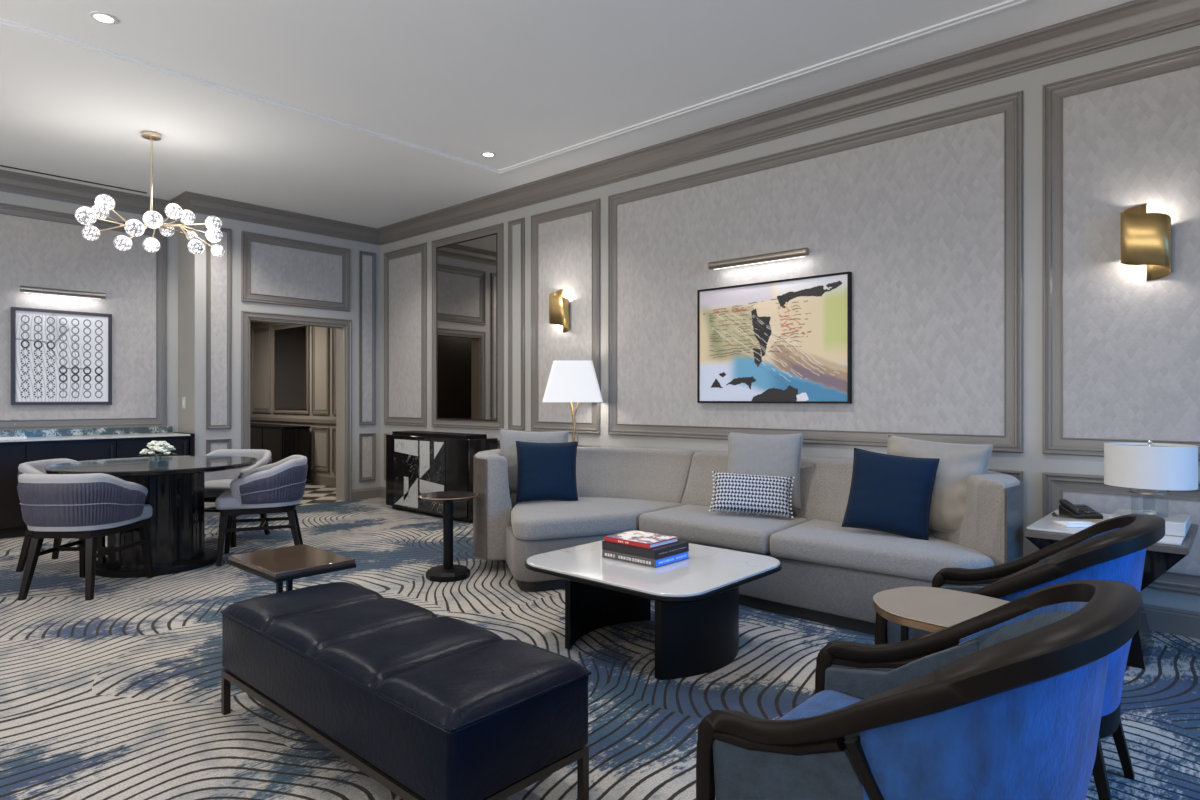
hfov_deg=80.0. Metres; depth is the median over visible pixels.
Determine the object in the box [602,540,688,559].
book
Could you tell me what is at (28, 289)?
picture light
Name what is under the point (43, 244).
wall
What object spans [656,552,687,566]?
print
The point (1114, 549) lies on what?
armchair
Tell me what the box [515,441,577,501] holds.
throw pillow
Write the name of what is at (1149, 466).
table lamp
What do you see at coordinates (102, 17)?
recessed light
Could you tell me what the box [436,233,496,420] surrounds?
wall mirror
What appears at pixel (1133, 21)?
trim
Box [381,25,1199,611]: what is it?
wall
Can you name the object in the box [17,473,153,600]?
dining chair
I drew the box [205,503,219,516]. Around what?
baseboard
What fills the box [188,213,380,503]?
wall
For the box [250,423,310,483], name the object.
base cabinet
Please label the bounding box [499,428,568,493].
throw pillow
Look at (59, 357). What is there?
framed print
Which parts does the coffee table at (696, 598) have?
leg, leg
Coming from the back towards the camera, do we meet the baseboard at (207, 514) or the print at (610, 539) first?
the baseboard at (207, 514)
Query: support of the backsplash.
attached to the wall at (43, 244)
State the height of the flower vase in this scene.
0.187 m
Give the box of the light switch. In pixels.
[182,397,184,408]
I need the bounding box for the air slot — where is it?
[0,165,146,193]
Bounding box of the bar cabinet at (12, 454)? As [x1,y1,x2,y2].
[0,432,194,538]
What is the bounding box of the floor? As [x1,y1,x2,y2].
[0,483,1199,799]
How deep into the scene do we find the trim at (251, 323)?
11.51 m
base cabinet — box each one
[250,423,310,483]
[386,430,497,522]
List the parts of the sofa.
backrest, backrest, backrest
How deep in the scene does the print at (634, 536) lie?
3.55 m
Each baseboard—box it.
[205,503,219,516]
[352,486,1199,638]
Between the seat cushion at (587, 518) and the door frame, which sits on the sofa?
the seat cushion at (587, 518)
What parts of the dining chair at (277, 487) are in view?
leg, leg, seat, seat frame, backrest, pleated panel, leg, leg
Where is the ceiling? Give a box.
[0,0,1132,227]
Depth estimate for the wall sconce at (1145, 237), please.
3.72 m
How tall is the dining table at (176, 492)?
0.750 m
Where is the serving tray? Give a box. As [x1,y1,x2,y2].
[0,436,26,439]
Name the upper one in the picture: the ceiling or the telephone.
the ceiling
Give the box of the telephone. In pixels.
[1052,499,1102,518]
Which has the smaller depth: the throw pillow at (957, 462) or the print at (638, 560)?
the print at (638, 560)
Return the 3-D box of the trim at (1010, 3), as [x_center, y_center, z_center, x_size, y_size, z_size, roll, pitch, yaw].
[-0.497,-2.073,1.834,7.000,0.014,6.450,0,0,42]
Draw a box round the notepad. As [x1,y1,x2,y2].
[1053,521,1095,526]
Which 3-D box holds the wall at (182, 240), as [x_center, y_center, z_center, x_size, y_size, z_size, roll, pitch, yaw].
[-4.450,-0.430,7.665,0.510,3.300,0.100,0,0,42]
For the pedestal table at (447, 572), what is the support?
on the floor
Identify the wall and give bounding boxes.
[0,191,177,436]
[178,221,187,432]
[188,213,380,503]
[250,323,335,477]
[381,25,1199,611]
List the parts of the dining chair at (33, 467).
leg, backrest, leg, leg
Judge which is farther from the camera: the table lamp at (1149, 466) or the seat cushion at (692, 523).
the seat cushion at (692, 523)
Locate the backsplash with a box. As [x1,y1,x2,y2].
[0,426,171,436]
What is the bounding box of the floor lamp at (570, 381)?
[542,360,602,446]
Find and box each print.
[11,307,111,404]
[602,542,653,557]
[603,551,653,566]
[604,537,648,547]
[607,530,674,543]
[656,546,687,555]
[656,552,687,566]
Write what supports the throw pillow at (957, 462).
on the sofa
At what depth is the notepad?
3.42 m
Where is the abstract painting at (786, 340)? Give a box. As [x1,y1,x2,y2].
[697,271,851,403]
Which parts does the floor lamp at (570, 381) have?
lamp shade, stem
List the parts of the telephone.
coiled cord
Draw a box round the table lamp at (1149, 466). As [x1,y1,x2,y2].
[1104,440,1197,536]
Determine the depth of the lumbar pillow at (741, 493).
4.48 m
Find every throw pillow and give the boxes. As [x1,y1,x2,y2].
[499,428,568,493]
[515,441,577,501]
[727,432,803,510]
[841,448,939,539]
[887,434,993,532]
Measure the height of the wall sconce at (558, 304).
0.410 m
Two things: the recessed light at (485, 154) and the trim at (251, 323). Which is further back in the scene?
the trim at (251, 323)
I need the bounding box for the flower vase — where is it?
[138,441,177,467]
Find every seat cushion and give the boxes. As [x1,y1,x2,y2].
[511,497,682,539]
[639,504,807,554]
[770,519,993,580]
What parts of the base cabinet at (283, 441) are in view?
door, door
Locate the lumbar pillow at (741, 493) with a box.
[709,471,794,517]
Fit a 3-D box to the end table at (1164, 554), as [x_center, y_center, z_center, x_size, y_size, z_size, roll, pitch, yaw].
[2.489,0.914,3.470,0.604,0.609,0.764,0,0,42]
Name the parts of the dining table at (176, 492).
glass, plate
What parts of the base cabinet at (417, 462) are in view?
door, door, door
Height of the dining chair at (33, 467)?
0.765 m
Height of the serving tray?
0.021 m
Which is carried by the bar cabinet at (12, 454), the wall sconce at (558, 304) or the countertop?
the countertop
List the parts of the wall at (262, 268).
wallpaper panel, wallpaper panel, panel moulding, panel moulding, panel moulding, wallpaper panel, wallpaper panel, wallpaper panel, panel moulding, panel moulding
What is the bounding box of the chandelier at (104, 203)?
[75,131,224,256]
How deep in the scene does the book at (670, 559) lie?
3.46 m
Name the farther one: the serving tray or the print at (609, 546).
the serving tray
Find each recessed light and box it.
[90,11,117,23]
[481,152,495,156]
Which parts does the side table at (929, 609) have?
leg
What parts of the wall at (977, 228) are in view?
panel moulding, wallpaper panel, panel moulding, panel moulding, panel moulding, inset panel, wallpaper panel, panel moulding, panel moulding, wallpaper panel, panel moulding, panel moulding, panel moulding, panel moulding, wallpaper panel, wallpaper panel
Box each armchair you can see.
[696,580,1141,799]
[875,514,1164,799]
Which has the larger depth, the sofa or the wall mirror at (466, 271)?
the wall mirror at (466, 271)
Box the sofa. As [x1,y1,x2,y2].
[473,447,1022,634]
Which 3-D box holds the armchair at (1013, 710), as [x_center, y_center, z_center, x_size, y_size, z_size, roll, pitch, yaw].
[0.675,0.788,1.501,0.734,0.865,0.680,0,0,42]
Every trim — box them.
[0,0,1031,173]
[0,0,1199,245]
[250,322,263,325]
[250,417,335,487]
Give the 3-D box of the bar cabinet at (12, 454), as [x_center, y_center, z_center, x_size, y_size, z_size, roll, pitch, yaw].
[-6.008,0.786,5.600,0.515,0.868,5.025,0,0,42]
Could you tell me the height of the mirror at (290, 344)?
1.220 m
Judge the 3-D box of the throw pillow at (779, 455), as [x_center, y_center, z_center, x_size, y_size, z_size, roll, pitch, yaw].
[1.075,0.468,4.713,0.508,0.492,0.234,0,0,22]
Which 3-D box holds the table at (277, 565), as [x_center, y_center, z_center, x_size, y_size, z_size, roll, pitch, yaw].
[-1.405,0.970,3.252,0.508,0.499,0.364,0,0,42]
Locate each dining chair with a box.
[16,458,105,571]
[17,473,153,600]
[205,449,271,546]
[215,455,307,565]
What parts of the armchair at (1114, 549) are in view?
panel, panel, rail, arm rail, leg, leg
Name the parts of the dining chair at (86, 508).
leg, pleated panel, leg, backrest, seat frame, leg, seat, leg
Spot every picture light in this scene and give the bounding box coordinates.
[20,286,105,298]
[708,247,808,269]
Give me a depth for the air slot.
6.74 m
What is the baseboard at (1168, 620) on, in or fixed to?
attached to the wall at (977, 228)
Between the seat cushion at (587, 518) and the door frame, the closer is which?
the seat cushion at (587, 518)
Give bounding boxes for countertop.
[0,433,190,441]
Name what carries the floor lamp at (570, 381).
on the floor
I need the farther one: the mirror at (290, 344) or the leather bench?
the mirror at (290, 344)
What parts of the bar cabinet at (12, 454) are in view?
door, door, door handle, door, panel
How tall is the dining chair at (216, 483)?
0.765 m
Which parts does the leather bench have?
leg, frame, leg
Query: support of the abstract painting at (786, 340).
attached to the wall at (977, 228)
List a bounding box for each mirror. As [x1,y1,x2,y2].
[274,326,306,408]
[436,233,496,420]
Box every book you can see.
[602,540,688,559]
[602,550,688,567]
[604,530,678,548]
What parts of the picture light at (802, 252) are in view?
wall plate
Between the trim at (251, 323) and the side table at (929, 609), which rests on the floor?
the side table at (929, 609)
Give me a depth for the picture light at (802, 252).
5.18 m
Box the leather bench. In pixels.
[220,582,590,799]
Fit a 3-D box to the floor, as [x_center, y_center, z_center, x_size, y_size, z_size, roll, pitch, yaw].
[-3.235,1.269,4.397,15.700,0.102,7.770,0,0,42]
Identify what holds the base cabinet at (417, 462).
on the floor
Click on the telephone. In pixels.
(1067, 509)
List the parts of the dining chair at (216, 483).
seat frame, seat, leg, backrest, leg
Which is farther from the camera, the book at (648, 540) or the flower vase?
the flower vase
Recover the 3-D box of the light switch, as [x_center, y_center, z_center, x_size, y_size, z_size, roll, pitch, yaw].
[-4.387,0.040,7.532,0.080,0.120,0.012,0,0,42]
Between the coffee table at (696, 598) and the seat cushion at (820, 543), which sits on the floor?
the coffee table at (696, 598)
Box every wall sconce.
[549,289,568,332]
[1121,204,1170,280]
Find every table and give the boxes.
[43,455,256,577]
[227,544,355,592]
[418,491,477,581]
[525,540,781,679]
[873,586,1009,649]
[1024,510,1197,668]
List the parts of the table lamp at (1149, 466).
lamp shade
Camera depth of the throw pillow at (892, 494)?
3.84 m
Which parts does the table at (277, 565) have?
leg, leg, frame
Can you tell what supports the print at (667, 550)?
attached to the book at (681, 546)
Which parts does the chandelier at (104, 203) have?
glass globe, glass globe, glass globe, glass globe, glass globe, glass globe, rod, glass globe, glass globe, glass globe, glass globe, glass globe, glass globe, glass globe, glass globe, glass globe, glass globe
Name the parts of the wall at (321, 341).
panel moulding, panel moulding, inset panel, panel moulding, panel moulding, panel moulding, panel moulding, inset panel, inset panel, panel moulding, panel moulding, inset panel, inset panel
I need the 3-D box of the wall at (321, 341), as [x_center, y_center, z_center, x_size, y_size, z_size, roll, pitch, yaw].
[-4.625,-0.055,10.821,5.010,2.550,0.122,0,0,42]
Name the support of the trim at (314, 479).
attached to the wall at (321, 341)
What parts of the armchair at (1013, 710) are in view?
rail, panel, seat, panel, post, rail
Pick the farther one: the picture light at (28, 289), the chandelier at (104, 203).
the picture light at (28, 289)
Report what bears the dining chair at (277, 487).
on the floor
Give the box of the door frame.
[241,310,351,500]
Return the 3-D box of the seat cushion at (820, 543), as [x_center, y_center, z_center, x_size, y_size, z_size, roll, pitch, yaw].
[1.549,0.810,3.894,1.149,0.149,0.649,0,0,42]

